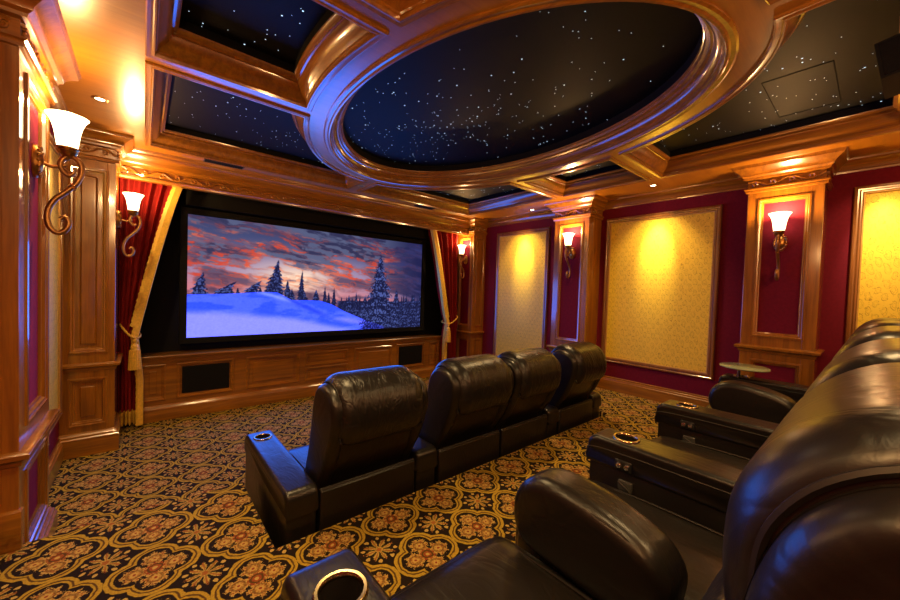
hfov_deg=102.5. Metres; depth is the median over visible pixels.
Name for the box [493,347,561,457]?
recliner
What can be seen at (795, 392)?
recliner
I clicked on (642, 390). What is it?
baseboard
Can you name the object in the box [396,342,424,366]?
speaker grille
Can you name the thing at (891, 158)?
crown molding
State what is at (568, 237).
wall sconce
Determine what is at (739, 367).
table
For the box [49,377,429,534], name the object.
floor
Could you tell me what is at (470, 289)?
pilaster
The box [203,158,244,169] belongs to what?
ceiling vent
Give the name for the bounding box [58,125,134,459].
pilaster
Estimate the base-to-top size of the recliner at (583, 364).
0.974 m
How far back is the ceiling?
2.27 m
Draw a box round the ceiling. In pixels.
[58,0,899,219]
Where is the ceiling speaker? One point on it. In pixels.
(887, 51)
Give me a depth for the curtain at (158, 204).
3.46 m
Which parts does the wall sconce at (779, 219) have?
scroll arm, lamp shade, plate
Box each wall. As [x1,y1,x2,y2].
[49,122,58,455]
[117,178,458,411]
[482,166,899,396]
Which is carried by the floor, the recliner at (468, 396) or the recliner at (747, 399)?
the recliner at (468, 396)
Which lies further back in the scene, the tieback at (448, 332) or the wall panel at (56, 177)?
the tieback at (448, 332)
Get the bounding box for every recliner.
[244,365,437,548]
[279,362,899,599]
[419,354,513,483]
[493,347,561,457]
[515,338,899,599]
[549,341,606,434]
[650,326,899,469]
[706,318,899,407]
[708,320,899,423]
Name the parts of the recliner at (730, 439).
control plate, seat, armrest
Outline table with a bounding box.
[719,362,770,377]
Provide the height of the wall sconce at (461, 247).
0.557 m
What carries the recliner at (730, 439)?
on the platform
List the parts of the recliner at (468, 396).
panel, backrest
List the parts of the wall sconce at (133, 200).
plate, scroll arm, lamp shade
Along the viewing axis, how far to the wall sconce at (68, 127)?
1.83 m
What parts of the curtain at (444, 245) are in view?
fringe trim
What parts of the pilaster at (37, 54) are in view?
chair rail, inset panel, inset panel, panel moulding, panel moulding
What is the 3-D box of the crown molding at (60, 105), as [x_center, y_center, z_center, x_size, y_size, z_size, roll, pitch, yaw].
[-1.651,-1.210,1.255,0.086,0.105,5.650,1,2,-40]
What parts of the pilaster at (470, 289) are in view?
panel moulding, inset panel, panel moulding, inset panel, chair rail, moulding, moulding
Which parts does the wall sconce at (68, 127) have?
plate, arm stem, scroll arm, lamp shade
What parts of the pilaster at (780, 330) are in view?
inset panel, panel moulding, chair rail, panel moulding, inset panel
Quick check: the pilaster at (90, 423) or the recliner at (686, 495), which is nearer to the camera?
the recliner at (686, 495)
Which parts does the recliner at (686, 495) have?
seat, control plate, armrest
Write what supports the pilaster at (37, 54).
attached to the wall at (53, 437)
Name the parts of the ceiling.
star panel, star panel, coffer moulding, coffer moulding, coffer moulding, star panel, star panel, oval moulding, coffer moulding, coffer moulding, star panel, coffer moulding, star panel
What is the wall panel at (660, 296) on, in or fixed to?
attached to the wall at (841, 196)
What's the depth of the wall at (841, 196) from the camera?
3.56 m
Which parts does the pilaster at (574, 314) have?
chair rail, panel moulding, inset panel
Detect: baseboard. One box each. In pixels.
[49,439,63,490]
[597,375,708,406]
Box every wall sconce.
[31,109,89,234]
[117,192,143,256]
[458,245,467,278]
[563,233,575,278]
[768,211,791,280]
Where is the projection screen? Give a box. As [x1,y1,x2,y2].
[178,206,425,343]
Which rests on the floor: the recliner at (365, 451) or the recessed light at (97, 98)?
the recliner at (365, 451)
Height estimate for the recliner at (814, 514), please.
1.069 m
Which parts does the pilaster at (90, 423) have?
panel moulding, inset panel, panel moulding, inset panel, chair rail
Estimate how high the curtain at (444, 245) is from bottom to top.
2.403 m
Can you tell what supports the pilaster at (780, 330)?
attached to the wall at (841, 196)
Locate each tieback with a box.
[119,323,140,370]
[441,315,457,341]
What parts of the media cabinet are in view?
door panel, door panel, drawer, drawer, door panel, door panel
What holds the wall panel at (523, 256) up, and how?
attached to the wall at (841, 196)
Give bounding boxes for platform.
[0,387,660,599]
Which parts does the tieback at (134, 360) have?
cord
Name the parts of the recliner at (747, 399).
folding armrest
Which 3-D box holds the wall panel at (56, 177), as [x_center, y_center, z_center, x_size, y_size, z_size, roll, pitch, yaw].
[-2.647,-0.097,2.376,0.032,2.000,0.950,1,2,-40]
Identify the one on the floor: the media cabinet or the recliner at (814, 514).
the media cabinet
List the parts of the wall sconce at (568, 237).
scroll arm, lamp shade, plate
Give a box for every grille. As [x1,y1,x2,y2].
[176,358,233,398]
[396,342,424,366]
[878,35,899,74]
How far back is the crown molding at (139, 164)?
4.01 m
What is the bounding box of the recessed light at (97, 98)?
[91,96,108,102]
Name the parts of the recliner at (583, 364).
panel, backrest, armrest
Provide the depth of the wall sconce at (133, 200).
3.15 m
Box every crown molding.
[50,85,68,121]
[119,148,469,235]
[487,149,899,227]
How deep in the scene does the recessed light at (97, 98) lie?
2.36 m
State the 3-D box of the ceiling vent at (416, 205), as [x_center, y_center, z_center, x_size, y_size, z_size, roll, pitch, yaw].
[-0.366,-1.326,5.165,0.340,0.005,0.110,1,2,-40]
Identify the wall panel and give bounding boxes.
[49,132,62,434]
[493,227,550,356]
[601,204,722,379]
[844,181,899,343]
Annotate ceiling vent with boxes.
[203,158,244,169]
[412,204,434,209]
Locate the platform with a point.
(216, 544)
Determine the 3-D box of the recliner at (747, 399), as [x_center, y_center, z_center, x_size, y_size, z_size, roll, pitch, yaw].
[1.853,0.619,1.954,0.558,1.069,1.044,1,2,-40]
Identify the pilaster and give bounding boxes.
[0,0,81,554]
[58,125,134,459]
[456,217,487,356]
[544,194,607,351]
[731,146,849,385]
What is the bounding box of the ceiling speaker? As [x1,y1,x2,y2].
[874,33,899,98]
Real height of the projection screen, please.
1.463 m
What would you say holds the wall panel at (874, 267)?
attached to the wall at (841, 196)
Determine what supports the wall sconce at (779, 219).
attached to the pilaster at (780, 330)
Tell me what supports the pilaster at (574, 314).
attached to the wall at (841, 196)
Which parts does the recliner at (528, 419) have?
panel, backrest, armrest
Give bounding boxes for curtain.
[118,178,182,425]
[428,229,457,361]
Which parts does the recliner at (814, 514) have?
seat, folding armrest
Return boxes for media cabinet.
[141,334,441,423]
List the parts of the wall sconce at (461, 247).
scroll arm, lamp shade, plate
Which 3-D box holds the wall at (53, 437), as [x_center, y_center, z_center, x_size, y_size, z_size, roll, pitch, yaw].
[-1.759,-0.112,1.226,0.100,2.905,5.650,1,2,-40]
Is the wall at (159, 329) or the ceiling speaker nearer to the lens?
the ceiling speaker
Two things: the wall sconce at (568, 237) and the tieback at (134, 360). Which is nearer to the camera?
the tieback at (134, 360)
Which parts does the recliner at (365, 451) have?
armrest, seat, panel, backrest, armrest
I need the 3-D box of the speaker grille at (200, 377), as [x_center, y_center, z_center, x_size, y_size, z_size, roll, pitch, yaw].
[-2.657,0.843,3.944,0.522,0.375,0.036,1,2,-40]
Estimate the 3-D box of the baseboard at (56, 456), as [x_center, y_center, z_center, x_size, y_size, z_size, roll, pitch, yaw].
[-2.698,1.194,2.419,0.030,0.165,1.110,1,2,-40]

